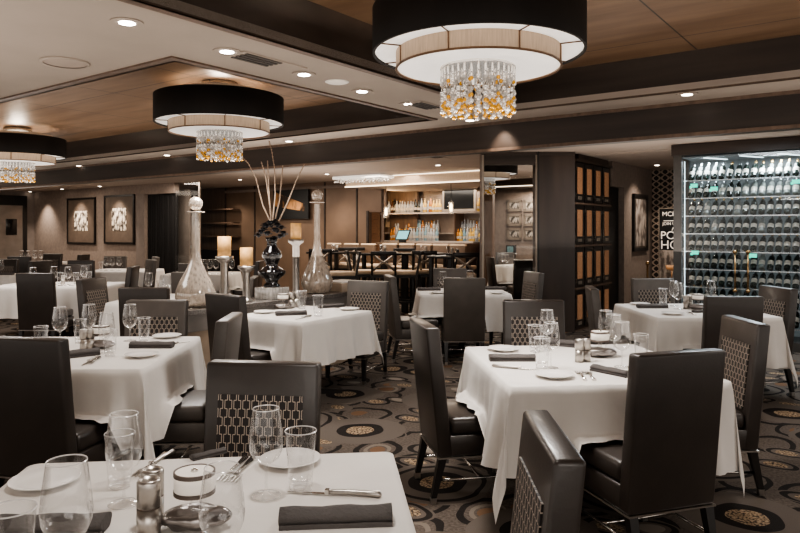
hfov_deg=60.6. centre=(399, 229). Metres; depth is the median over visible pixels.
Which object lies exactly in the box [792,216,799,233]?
wine bottle
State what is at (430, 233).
bottle
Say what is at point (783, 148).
wine cabinet
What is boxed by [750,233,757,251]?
wine bottle
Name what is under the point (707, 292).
wine bottle
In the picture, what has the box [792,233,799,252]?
wine bottle
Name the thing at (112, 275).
tablecloth
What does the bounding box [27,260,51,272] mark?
dining chair
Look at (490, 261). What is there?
dining chair
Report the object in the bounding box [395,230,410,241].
screen
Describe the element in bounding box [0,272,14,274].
rolled napkin
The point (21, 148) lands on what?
chandelier
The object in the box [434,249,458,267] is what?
high chair
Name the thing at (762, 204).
wine bottle
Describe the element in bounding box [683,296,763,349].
dining chair
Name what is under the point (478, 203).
bottle
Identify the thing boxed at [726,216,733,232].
wine bottle
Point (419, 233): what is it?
bottle
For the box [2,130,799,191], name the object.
ceiling
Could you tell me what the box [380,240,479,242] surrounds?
countertop
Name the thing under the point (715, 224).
wine bottle
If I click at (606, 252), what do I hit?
grille
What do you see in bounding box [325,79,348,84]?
ceiling sensor
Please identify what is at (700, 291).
wine bottle
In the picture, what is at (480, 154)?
wall partition
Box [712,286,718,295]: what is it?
wine bottle
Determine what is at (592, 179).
cabinet
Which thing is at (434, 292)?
plate
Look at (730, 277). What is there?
wine bottle
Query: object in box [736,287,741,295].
wine bottle
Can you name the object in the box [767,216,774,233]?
wine bottle
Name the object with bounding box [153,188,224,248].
wall
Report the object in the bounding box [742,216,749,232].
wine bottle
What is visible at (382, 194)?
wall
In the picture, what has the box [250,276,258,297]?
dining chair
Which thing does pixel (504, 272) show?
tablecloth
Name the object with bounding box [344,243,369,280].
bar stool
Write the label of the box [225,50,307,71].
ceiling vent
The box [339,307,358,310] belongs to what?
plate
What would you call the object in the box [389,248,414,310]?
high chair
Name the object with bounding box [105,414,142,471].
bowl
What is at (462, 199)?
television
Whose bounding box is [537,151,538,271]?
trim
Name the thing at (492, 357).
rolled napkin
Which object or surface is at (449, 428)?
dining chair
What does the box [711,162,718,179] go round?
wine bottle
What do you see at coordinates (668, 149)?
trim
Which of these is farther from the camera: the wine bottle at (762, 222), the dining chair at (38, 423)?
the wine bottle at (762, 222)
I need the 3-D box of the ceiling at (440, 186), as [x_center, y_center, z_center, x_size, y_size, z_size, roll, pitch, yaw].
[0.924,-0.965,15.283,3.452,0.030,2.300,0,0,36]
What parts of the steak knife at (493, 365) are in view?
handle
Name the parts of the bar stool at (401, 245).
backrest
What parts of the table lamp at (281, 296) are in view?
lamp shade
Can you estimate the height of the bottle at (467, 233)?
0.330 m
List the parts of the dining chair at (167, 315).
woven panel, backrest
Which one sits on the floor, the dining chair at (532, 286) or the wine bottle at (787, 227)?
the dining chair at (532, 286)
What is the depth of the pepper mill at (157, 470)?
1.81 m
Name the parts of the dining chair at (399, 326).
leg, backrest, leg, seat rail, seat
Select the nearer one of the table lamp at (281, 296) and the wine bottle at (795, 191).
the table lamp at (281, 296)
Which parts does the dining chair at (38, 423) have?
leg, backrest, metal trim, seat, seat rail, leg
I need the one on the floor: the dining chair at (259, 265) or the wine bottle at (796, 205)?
the dining chair at (259, 265)
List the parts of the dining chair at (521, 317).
woven panel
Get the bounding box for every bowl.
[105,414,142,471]
[249,409,282,464]
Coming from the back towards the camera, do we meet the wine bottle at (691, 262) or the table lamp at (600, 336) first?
the wine bottle at (691, 262)
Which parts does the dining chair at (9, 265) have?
woven panel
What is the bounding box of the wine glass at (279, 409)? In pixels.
[249,409,282,492]
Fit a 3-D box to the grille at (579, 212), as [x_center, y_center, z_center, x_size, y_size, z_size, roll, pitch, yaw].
[2.784,-0.107,10.596,0.006,0.410,0.192,0,0,36]
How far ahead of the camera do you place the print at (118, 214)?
18.55 m
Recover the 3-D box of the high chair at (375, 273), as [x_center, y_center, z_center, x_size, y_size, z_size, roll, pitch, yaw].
[-0.278,0.955,11.855,0.460,1.190,0.518,0,0,0]
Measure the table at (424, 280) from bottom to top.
1.120 m
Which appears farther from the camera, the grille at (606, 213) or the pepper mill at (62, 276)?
the grille at (606, 213)
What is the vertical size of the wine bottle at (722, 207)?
0.249 m
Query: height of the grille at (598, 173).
0.410 m
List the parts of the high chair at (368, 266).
rail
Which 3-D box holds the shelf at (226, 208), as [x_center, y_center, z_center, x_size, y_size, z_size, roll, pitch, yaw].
[-5.518,-0.195,19.505,2.586,0.790,0.250,0,0,36]
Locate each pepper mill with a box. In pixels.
[61,275,64,284]
[79,329,86,348]
[87,328,93,348]
[136,475,160,532]
[140,465,163,526]
[288,292,294,307]
[294,291,299,306]
[575,338,583,362]
[582,338,590,361]
[683,295,688,308]
[689,295,692,308]
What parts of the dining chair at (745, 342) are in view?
woven panel, seat, seat rail, metal trim, leg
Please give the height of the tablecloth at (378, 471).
0.622 m
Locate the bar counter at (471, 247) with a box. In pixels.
[375,242,479,298]
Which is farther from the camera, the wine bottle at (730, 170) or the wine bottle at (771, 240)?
the wine bottle at (730, 170)
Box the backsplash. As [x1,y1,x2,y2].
[388,189,479,240]
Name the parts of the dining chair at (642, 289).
woven panel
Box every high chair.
[309,249,333,290]
[330,251,360,279]
[335,247,356,270]
[345,250,375,280]
[352,247,379,280]
[370,251,396,280]
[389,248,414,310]
[397,251,423,302]
[412,251,436,309]
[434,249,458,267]
[452,252,479,277]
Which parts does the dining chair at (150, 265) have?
woven panel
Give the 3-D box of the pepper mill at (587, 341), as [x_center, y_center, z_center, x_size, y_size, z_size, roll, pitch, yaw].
[1.108,0.716,4.081,0.054,0.136,0.054,0,0,0]
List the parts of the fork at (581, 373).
handle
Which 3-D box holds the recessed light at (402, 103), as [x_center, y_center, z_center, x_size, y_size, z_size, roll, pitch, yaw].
[0.078,-1.096,5.957,0.170,0.008,0.170,0,0,0]
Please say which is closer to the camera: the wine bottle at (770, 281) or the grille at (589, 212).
the wine bottle at (770, 281)
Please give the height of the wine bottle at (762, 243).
0.254 m
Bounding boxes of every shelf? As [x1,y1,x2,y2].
[191,208,239,236]
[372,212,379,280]
[380,211,479,214]
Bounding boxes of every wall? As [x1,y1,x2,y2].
[0,190,33,260]
[34,183,190,269]
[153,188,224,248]
[226,181,386,290]
[380,181,494,285]
[381,189,383,241]
[390,191,418,231]
[495,189,532,264]
[575,154,651,303]
[652,169,683,294]
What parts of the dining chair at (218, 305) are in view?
backrest, seat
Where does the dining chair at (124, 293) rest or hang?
on the floor
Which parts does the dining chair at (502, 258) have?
woven panel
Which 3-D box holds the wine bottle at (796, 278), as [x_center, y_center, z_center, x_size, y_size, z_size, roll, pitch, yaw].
[5.147,0.655,8.900,0.077,0.252,0.247,0,0,35]
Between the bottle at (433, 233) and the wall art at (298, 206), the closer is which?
the bottle at (433, 233)
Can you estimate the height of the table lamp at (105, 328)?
0.158 m
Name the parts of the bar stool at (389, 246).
backrest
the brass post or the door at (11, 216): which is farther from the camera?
the door at (11, 216)
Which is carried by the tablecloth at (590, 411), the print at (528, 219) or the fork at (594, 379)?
the fork at (594, 379)
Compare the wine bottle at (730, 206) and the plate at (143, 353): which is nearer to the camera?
the plate at (143, 353)
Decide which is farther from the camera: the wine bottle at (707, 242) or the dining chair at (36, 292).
the wine bottle at (707, 242)
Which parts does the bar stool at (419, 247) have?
backrest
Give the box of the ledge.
[188,291,353,369]
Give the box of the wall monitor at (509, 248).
[506,245,515,254]
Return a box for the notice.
[386,215,389,226]
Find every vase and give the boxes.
[175,197,215,307]
[243,141,303,287]
[301,190,332,293]
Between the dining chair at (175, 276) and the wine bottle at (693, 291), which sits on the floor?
the dining chair at (175, 276)
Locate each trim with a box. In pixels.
[0,0,799,167]
[0,89,799,188]
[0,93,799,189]
[0,195,26,255]
[198,181,200,262]
[225,182,368,280]
[225,185,345,192]
[345,170,479,187]
[346,171,479,187]
[481,152,574,164]
[482,154,536,277]
[495,178,532,189]
[495,185,532,186]
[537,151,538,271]
[586,149,670,155]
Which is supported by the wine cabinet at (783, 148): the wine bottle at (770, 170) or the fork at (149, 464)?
the wine bottle at (770, 170)
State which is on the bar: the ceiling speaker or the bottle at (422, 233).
the bottle at (422, 233)
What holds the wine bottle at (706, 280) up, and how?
on the wine cabinet at (783, 148)
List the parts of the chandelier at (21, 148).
crystal plate, lamp shade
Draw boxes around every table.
[42,328,78,336]
[114,451,131,460]
[306,251,355,288]
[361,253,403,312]
[402,253,449,313]
[426,255,472,286]
[441,342,479,353]
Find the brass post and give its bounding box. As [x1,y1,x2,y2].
[645,261,648,277]
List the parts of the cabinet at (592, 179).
locker door, locker door, locker door, locker door, locker door, locker door, locker door, locker door, locker door, locker door, locker door, locker door, locker door, locker door, locker door, locker door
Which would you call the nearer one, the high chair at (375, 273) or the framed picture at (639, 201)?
the high chair at (375, 273)
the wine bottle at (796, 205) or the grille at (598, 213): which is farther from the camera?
the grille at (598, 213)
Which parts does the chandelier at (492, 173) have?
lamp shade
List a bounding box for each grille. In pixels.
[43,59,86,67]
[577,167,582,193]
[577,210,582,235]
[577,252,582,278]
[577,294,582,319]
[587,169,591,194]
[587,210,591,235]
[587,251,591,277]
[596,171,600,195]
[596,211,600,235]
[596,251,600,275]
[604,172,608,196]
[604,211,608,235]
[604,250,608,274]
[604,289,608,311]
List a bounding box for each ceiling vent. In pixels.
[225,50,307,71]
[405,101,440,112]
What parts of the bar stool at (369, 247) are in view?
backrest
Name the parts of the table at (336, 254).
leg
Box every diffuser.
[0,160,53,164]
[155,113,281,128]
[169,126,267,137]
[375,23,583,65]
[398,49,559,84]
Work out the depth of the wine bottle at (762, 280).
9.09 m
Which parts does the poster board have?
cocktail glass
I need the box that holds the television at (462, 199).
[443,188,476,210]
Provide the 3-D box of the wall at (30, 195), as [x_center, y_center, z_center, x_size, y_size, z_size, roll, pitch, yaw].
[-15.160,0.180,16.426,0.102,2.740,12.450,0,0,36]
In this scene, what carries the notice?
attached to the wall at (489, 199)
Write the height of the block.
0.120 m
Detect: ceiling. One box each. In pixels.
[0,0,799,172]
[0,62,344,141]
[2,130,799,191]
[308,0,799,69]
[354,181,479,191]
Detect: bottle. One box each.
[387,200,390,212]
[392,226,394,239]
[395,200,398,212]
[398,201,400,212]
[403,201,405,212]
[406,200,408,212]
[411,201,413,212]
[412,228,415,240]
[414,199,416,212]
[418,226,420,240]
[420,199,422,211]
[421,227,423,240]
[423,199,426,211]
[424,226,426,240]
[429,197,432,211]
[429,227,431,240]
[432,228,434,240]
[435,199,437,211]
[435,227,438,240]
[438,199,441,211]
[456,228,458,240]
[459,228,462,240]
[463,228,465,240]
[466,218,468,231]
[466,227,468,240]
[469,228,471,240]
[472,227,474,240]
[475,224,478,240]
[477,198,479,210]
[688,164,695,179]
[688,181,695,197]
[688,199,695,215]
[688,215,695,232]
[688,232,695,250]
[688,250,695,267]
[688,267,695,285]
[689,284,695,301]
[695,163,702,179]
[695,181,703,197]
[695,199,703,215]
[695,215,702,232]
[695,234,703,250]
[695,250,702,267]
[695,268,702,285]
[695,285,702,303]
[703,163,710,179]
[703,181,710,197]
[703,199,710,215]
[703,216,710,232]
[703,232,710,250]
[703,250,710,268]
[703,267,710,285]
[704,285,709,295]
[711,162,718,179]
[711,180,717,196]
[711,198,718,214]
[711,216,718,232]
[711,234,717,250]
[711,252,718,268]
[711,268,717,286]
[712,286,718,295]
[718,162,725,178]
[718,180,726,196]
[718,198,725,214]
[718,216,725,232]
[718,234,725,250]
[718,250,725,268]
[718,268,725,286]
[719,286,725,295]
[726,161,733,178]
[726,180,733,196]
[726,198,733,214]
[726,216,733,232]
[726,232,733,250]
[726,251,733,268]
[726,268,733,286]
[728,286,733,295]
[734,162,741,178]
[734,180,741,196]
[734,198,741,214]
[734,216,741,232]
[734,235,741,251]
[736,251,740,269]
[736,269,740,287]
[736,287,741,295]
[742,161,749,177]
[742,179,748,196]
[742,198,749,214]
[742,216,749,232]
[742,235,749,251]
[742,254,749,269]
[742,271,749,287]
[750,160,757,177]
[750,179,757,195]
[750,197,757,214]
[750,216,757,232]
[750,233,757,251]
[750,251,757,269]
[750,269,757,288]
[751,287,757,295]
[758,160,765,177]
[758,179,765,195]
[758,197,765,214]
[758,216,765,233]
[758,233,765,251]
[758,251,765,269]
[758,269,765,286]
[766,197,773,214]
[767,160,774,176]
[767,178,774,195]
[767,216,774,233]
[767,233,774,251]
[767,253,774,270]
[767,270,774,285]
[775,160,782,176]
[775,178,782,195]
[775,197,782,214]
[775,214,782,233]
[775,233,782,251]
[775,252,782,270]
[775,272,781,286]
[783,159,791,176]
[783,178,790,195]
[783,197,791,214]
[783,214,791,233]
[783,233,790,251]
[783,271,790,287]
[784,252,791,270]
[792,159,799,175]
[792,177,799,194]
[792,196,799,213]
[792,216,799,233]
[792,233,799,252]
[792,252,799,271]
[792,271,799,289]
[795,309,799,327]
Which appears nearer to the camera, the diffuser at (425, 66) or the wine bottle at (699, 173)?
the diffuser at (425, 66)
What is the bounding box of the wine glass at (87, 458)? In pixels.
[39,458,93,532]
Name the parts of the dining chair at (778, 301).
woven panel, backrest, leg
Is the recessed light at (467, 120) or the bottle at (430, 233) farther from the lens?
the bottle at (430, 233)
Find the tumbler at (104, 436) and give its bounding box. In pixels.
[104,436,134,489]
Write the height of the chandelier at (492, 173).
0.643 m
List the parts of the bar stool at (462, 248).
backrest, seat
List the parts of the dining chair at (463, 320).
leg, metal trim, backrest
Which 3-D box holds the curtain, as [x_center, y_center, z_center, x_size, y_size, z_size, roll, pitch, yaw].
[-6.109,0.310,17.613,1.266,2.460,0.107,0,0,36]
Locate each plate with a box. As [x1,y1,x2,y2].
[7,466,81,490]
[124,350,159,357]
[152,333,181,338]
[254,310,274,313]
[259,447,320,468]
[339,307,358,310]
[430,291,443,293]
[487,345,518,351]
[489,291,504,293]
[535,369,573,378]
[630,302,649,304]
[662,311,683,314]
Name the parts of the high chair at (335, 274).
seat frame, leg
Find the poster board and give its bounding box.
[658,208,683,292]
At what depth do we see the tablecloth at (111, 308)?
7.33 m
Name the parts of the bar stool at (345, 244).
backrest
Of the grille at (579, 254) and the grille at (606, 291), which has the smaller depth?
the grille at (579, 254)
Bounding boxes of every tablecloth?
[0,273,15,284]
[0,282,124,318]
[0,452,415,532]
[48,336,206,459]
[95,269,164,286]
[98,294,231,336]
[158,272,242,293]
[247,306,383,364]
[408,288,512,331]
[455,344,744,523]
[487,264,512,285]
[609,304,797,386]
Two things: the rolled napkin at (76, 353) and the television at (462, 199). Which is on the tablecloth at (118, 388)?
the rolled napkin at (76, 353)
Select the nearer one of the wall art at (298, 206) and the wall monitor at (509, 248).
the wall monitor at (509, 248)
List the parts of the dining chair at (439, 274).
seat rail, backrest, woven panel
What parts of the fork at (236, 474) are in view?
handle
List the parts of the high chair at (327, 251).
rail, leg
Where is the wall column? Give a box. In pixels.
[533,155,574,331]
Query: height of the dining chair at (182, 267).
1.000 m
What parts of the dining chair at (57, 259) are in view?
woven panel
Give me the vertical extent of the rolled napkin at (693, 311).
0.022 m
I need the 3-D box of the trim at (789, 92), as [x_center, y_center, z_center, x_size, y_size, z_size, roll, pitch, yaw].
[-3.581,-0.950,10.309,30.000,0.300,0.032,0,0,36]
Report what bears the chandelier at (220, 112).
hanging from the ceiling at (123, 103)
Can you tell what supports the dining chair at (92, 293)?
on the floor
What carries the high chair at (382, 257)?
on the floor
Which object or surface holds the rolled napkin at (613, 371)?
on the tablecloth at (590, 411)
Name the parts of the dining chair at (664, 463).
seat, seat rail, leg, metal trim, backrest, leg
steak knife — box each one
[134,449,174,475]
[288,488,381,497]
[492,364,534,369]
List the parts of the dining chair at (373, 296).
leg, leg, leg, woven panel, backrest, metal trim, seat rail, seat, leg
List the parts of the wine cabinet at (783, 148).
door handle, door handle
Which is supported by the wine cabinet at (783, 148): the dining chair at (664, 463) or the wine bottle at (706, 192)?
the wine bottle at (706, 192)
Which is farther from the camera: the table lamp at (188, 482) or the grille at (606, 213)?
the grille at (606, 213)
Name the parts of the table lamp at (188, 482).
lamp shade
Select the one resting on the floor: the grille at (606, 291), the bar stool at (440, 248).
the bar stool at (440, 248)
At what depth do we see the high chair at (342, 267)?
14.12 m
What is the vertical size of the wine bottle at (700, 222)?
0.254 m
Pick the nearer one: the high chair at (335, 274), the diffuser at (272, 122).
the diffuser at (272, 122)
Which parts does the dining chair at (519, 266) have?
seat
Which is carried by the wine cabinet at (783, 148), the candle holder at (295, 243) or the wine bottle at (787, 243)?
the wine bottle at (787, 243)
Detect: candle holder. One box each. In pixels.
[215,256,233,293]
[237,265,254,301]
[288,239,303,295]
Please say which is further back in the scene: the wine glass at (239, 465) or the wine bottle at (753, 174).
the wine bottle at (753, 174)
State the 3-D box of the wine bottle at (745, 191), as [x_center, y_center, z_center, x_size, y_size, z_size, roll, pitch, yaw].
[4.671,-0.572,9.246,0.077,0.258,0.242,0,0,34]
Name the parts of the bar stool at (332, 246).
backrest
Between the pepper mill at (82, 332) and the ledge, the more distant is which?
the ledge
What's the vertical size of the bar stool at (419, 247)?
1.270 m
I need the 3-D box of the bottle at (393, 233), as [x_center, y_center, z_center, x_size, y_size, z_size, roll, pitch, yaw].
[-0.142,0.082,17.063,0.095,0.358,0.095,0,0,0]
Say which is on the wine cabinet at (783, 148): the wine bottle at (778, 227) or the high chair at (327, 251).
the wine bottle at (778, 227)
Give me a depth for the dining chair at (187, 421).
4.13 m
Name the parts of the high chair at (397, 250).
rail, leg, leg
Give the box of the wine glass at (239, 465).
[198,465,244,532]
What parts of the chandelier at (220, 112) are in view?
lamp shade, crystal plate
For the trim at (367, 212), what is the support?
attached to the wall at (340, 202)
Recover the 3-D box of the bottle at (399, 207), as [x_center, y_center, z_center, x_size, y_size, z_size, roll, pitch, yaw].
[0.004,-0.574,16.994,0.089,0.297,0.089,0,0,0]
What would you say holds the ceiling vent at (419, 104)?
in the ceiling at (30, 30)
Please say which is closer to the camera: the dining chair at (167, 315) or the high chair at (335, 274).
the dining chair at (167, 315)
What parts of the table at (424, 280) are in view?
leg, leg, leg, leg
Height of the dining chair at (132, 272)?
1.000 m
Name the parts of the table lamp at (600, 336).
lamp shade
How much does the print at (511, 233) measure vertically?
0.162 m
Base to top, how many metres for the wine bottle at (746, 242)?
0.255 m
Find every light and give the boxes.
[110,17,143,27]
[213,47,240,54]
[292,71,315,77]
[332,174,393,183]
[351,89,372,93]
[399,102,411,105]
[461,119,475,121]
[676,92,697,96]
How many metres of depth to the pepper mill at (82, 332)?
4.45 m
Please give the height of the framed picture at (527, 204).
0.282 m
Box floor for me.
[0,289,799,532]
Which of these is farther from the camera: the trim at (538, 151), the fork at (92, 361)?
the trim at (538, 151)
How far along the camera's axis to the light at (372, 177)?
14.57 m
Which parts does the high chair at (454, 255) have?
leg, rail, leg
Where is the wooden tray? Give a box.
[330,279,347,291]
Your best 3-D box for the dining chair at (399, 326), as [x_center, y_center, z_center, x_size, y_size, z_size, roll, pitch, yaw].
[0.129,1.050,8.297,0.594,1.000,0.480,0,0,-10]
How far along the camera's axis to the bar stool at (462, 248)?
13.43 m
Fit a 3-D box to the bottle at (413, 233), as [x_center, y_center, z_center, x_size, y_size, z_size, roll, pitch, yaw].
[0.340,0.101,16.680,0.096,0.320,0.096,0,0,0]
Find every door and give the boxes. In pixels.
[0,205,22,258]
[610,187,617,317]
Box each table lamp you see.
[92,324,115,348]
[161,463,231,531]
[273,293,292,308]
[590,330,616,356]
[689,294,703,309]
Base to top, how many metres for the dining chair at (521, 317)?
1.000 m
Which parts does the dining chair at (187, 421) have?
leg, leg, metal trim, seat rail, seat, backrest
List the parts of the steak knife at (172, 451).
handle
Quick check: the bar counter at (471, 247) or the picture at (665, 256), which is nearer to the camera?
the picture at (665, 256)
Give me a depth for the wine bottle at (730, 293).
9.35 m
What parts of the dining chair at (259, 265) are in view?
seat, backrest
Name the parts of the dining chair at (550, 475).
woven panel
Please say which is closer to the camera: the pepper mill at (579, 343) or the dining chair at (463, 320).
the pepper mill at (579, 343)
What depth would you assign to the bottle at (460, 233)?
15.85 m
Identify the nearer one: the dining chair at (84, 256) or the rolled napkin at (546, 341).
the rolled napkin at (546, 341)
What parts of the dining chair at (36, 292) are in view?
backrest, metal trim, leg, seat, seat rail, leg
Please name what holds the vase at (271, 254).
on the block
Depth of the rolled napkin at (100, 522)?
1.76 m
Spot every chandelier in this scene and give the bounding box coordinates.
[0,126,65,182]
[153,79,283,162]
[372,0,586,120]
[484,165,517,193]
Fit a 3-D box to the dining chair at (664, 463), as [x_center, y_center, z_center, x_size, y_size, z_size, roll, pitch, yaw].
[1.183,1.050,3.351,0.480,1.000,0.594,0,0,-18]
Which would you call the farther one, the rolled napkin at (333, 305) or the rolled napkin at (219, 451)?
the rolled napkin at (333, 305)
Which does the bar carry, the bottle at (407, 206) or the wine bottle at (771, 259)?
the bottle at (407, 206)
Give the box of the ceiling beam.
[4,0,799,162]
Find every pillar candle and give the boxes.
[218,236,230,255]
[240,247,252,265]
[291,223,300,238]
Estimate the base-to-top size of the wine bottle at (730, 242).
0.258 m
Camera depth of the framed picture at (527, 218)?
16.77 m
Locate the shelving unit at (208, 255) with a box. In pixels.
[191,208,239,271]
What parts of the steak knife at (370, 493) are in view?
blade, handle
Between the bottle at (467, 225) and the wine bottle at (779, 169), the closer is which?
the wine bottle at (779, 169)
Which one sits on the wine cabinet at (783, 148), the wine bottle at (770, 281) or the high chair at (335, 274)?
the wine bottle at (770, 281)
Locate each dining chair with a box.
[0,259,18,272]
[0,336,130,487]
[7,256,31,272]
[16,273,74,336]
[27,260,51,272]
[43,254,62,277]
[45,264,91,331]
[55,254,89,281]
[67,260,95,277]
[76,277,108,336]
[103,256,126,268]
[118,287,169,336]
[124,299,188,447]
[125,265,139,286]
[132,312,242,459]
[138,256,159,286]
[143,259,156,286]
[171,272,208,293]
[178,263,207,271]
[203,359,321,457]
[205,293,271,359]
[232,260,264,295]
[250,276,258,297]
[325,280,388,384]
[384,274,437,361]
[410,317,515,504]
[433,268,468,343]
[441,278,485,364]
[486,256,512,291]
[489,271,543,345]
[496,252,515,264]
[503,299,564,345]
[507,260,532,298]
[510,410,585,532]
[579,348,725,532]
[585,285,639,345]
[631,278,674,303]
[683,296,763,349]
[718,315,769,495]
[758,285,797,395]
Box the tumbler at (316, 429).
[285,429,316,490]
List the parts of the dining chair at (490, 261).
backrest, seat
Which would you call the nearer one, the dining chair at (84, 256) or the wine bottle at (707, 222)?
the wine bottle at (707, 222)
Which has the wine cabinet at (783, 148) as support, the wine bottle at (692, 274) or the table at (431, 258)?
the wine bottle at (692, 274)
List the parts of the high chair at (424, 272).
leg, rail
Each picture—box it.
[67,197,95,243]
[104,194,134,243]
[507,200,521,211]
[507,214,521,225]
[507,228,521,239]
[523,200,532,211]
[523,214,532,225]
[523,228,532,239]
[632,193,647,251]
[659,250,683,291]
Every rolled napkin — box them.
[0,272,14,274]
[0,512,111,532]
[70,347,100,357]
[129,341,174,348]
[189,447,226,460]
[275,310,306,315]
[278,503,392,530]
[317,303,344,308]
[417,287,440,290]
[485,286,505,289]
[488,354,535,361]
[542,338,574,347]
[589,364,627,377]
[636,303,668,307]
[691,310,702,312]
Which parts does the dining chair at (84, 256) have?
backrest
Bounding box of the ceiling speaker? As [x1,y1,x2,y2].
[39,56,89,68]
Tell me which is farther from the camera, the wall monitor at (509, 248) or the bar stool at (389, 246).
the wall monitor at (509, 248)
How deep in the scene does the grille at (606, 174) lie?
11.53 m
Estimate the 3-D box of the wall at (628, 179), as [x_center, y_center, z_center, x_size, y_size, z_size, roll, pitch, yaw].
[4.018,0.180,12.729,0.501,2.740,4.740,0,0,36]
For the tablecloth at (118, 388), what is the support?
on the dining table at (129, 455)
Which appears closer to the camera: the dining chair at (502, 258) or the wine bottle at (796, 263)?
the wine bottle at (796, 263)
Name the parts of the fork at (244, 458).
handle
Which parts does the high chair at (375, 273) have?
leg, seat frame, rail, leg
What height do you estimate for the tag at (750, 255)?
0.060 m
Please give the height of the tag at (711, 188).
0.060 m
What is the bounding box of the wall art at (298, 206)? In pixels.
[273,189,309,218]
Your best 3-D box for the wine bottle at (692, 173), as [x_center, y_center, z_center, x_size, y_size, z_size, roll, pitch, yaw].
[4.125,-0.815,9.651,0.077,0.255,0.244,0,0,38]
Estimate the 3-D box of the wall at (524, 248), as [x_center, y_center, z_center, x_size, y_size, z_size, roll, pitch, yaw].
[4.396,0.230,15.954,5.855,2.640,0.101,0,0,36]
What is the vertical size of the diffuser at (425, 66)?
0.006 m
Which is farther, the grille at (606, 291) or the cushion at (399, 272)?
the cushion at (399, 272)
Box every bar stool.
[327,243,351,265]
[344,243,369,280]
[361,243,379,280]
[382,243,400,289]
[399,243,417,303]
[416,244,441,286]
[433,244,449,265]
[450,244,476,269]
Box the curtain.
[148,193,177,273]
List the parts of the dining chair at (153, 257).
backrest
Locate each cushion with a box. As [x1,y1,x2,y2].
[330,271,355,275]
[339,264,352,268]
[352,269,370,274]
[359,264,378,267]
[373,270,393,274]
[389,265,414,269]
[397,270,419,274]
[419,269,428,273]
[467,272,475,277]
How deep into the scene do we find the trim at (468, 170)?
14.06 m
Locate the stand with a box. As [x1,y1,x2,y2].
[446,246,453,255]
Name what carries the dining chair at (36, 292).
on the floor
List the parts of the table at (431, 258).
leg, leg, leg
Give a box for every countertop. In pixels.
[375,242,479,245]
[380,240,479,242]
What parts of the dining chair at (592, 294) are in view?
backrest, seat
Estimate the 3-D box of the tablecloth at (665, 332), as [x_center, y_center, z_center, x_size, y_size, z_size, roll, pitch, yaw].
[2.862,1.095,6.727,1.411,0.622,1.462,0,0,0]
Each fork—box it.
[84,356,100,363]
[132,452,165,476]
[216,455,248,480]
[223,456,255,481]
[575,371,587,380]
[583,371,595,380]
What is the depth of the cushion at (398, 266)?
13.14 m
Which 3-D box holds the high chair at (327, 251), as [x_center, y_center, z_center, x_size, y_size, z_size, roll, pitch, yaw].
[-1.518,0.955,13.301,0.460,1.190,0.518,0,0,0]
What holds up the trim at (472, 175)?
attached to the wall partition at (480, 154)
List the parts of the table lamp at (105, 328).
lamp shade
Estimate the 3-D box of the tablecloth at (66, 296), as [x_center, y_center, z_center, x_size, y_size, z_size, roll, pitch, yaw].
[-4.906,1.095,9.952,1.794,0.622,1.087,0,0,0]
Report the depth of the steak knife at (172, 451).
2.34 m
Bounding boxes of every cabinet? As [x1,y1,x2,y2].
[575,158,612,331]
[671,136,799,352]
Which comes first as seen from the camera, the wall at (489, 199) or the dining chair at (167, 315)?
the dining chair at (167, 315)
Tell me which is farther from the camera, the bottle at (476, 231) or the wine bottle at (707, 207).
the bottle at (476, 231)
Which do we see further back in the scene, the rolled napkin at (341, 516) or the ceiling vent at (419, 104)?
the ceiling vent at (419, 104)
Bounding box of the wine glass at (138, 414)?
[105,414,142,500]
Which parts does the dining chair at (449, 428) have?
leg, backrest, leg, metal trim, seat, seat rail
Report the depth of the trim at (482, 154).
10.40 m
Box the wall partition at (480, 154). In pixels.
[480,154,481,277]
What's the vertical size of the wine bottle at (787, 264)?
0.257 m
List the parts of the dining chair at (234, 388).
woven panel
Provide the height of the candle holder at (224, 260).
0.470 m
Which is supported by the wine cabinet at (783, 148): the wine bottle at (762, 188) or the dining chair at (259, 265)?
the wine bottle at (762, 188)
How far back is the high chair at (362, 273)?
11.82 m
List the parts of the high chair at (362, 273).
leg, seat frame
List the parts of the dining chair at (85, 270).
woven panel, backrest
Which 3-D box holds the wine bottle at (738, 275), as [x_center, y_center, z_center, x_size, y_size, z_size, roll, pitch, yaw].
[4.594,0.656,9.309,0.077,0.251,0.249,0,0,34]
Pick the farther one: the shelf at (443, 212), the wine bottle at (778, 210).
the shelf at (443, 212)
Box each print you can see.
[74,211,87,230]
[112,208,125,230]
[509,203,518,208]
[509,217,518,222]
[509,231,518,236]
[526,203,532,208]
[526,217,532,222]
[526,231,532,236]
[636,199,645,245]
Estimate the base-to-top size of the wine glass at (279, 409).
0.259 m
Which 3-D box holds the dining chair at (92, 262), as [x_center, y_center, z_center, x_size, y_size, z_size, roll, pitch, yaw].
[-5.800,1.050,12.713,0.480,1.000,0.594,0,0,0]
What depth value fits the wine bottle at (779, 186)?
8.96 m
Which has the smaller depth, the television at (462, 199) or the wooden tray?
the wooden tray
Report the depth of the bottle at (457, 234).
15.90 m
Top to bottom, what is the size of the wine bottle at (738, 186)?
0.253 m
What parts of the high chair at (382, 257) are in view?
leg, leg, leg, leg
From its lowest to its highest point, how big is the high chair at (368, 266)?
1.190 m
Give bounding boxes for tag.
[709,187,717,190]
[749,254,756,257]
[791,180,799,184]
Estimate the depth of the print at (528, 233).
16.75 m
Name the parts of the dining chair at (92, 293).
woven panel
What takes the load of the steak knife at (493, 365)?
on the tablecloth at (590, 411)
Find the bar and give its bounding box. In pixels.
[380,189,479,277]
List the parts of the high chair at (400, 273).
leg, seat frame, leg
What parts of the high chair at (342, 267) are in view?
rail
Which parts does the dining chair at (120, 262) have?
woven panel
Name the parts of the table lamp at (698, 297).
lamp shade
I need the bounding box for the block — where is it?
[255,286,288,299]
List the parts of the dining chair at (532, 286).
leg, woven panel, backrest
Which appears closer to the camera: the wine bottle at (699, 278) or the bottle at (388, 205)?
the wine bottle at (699, 278)

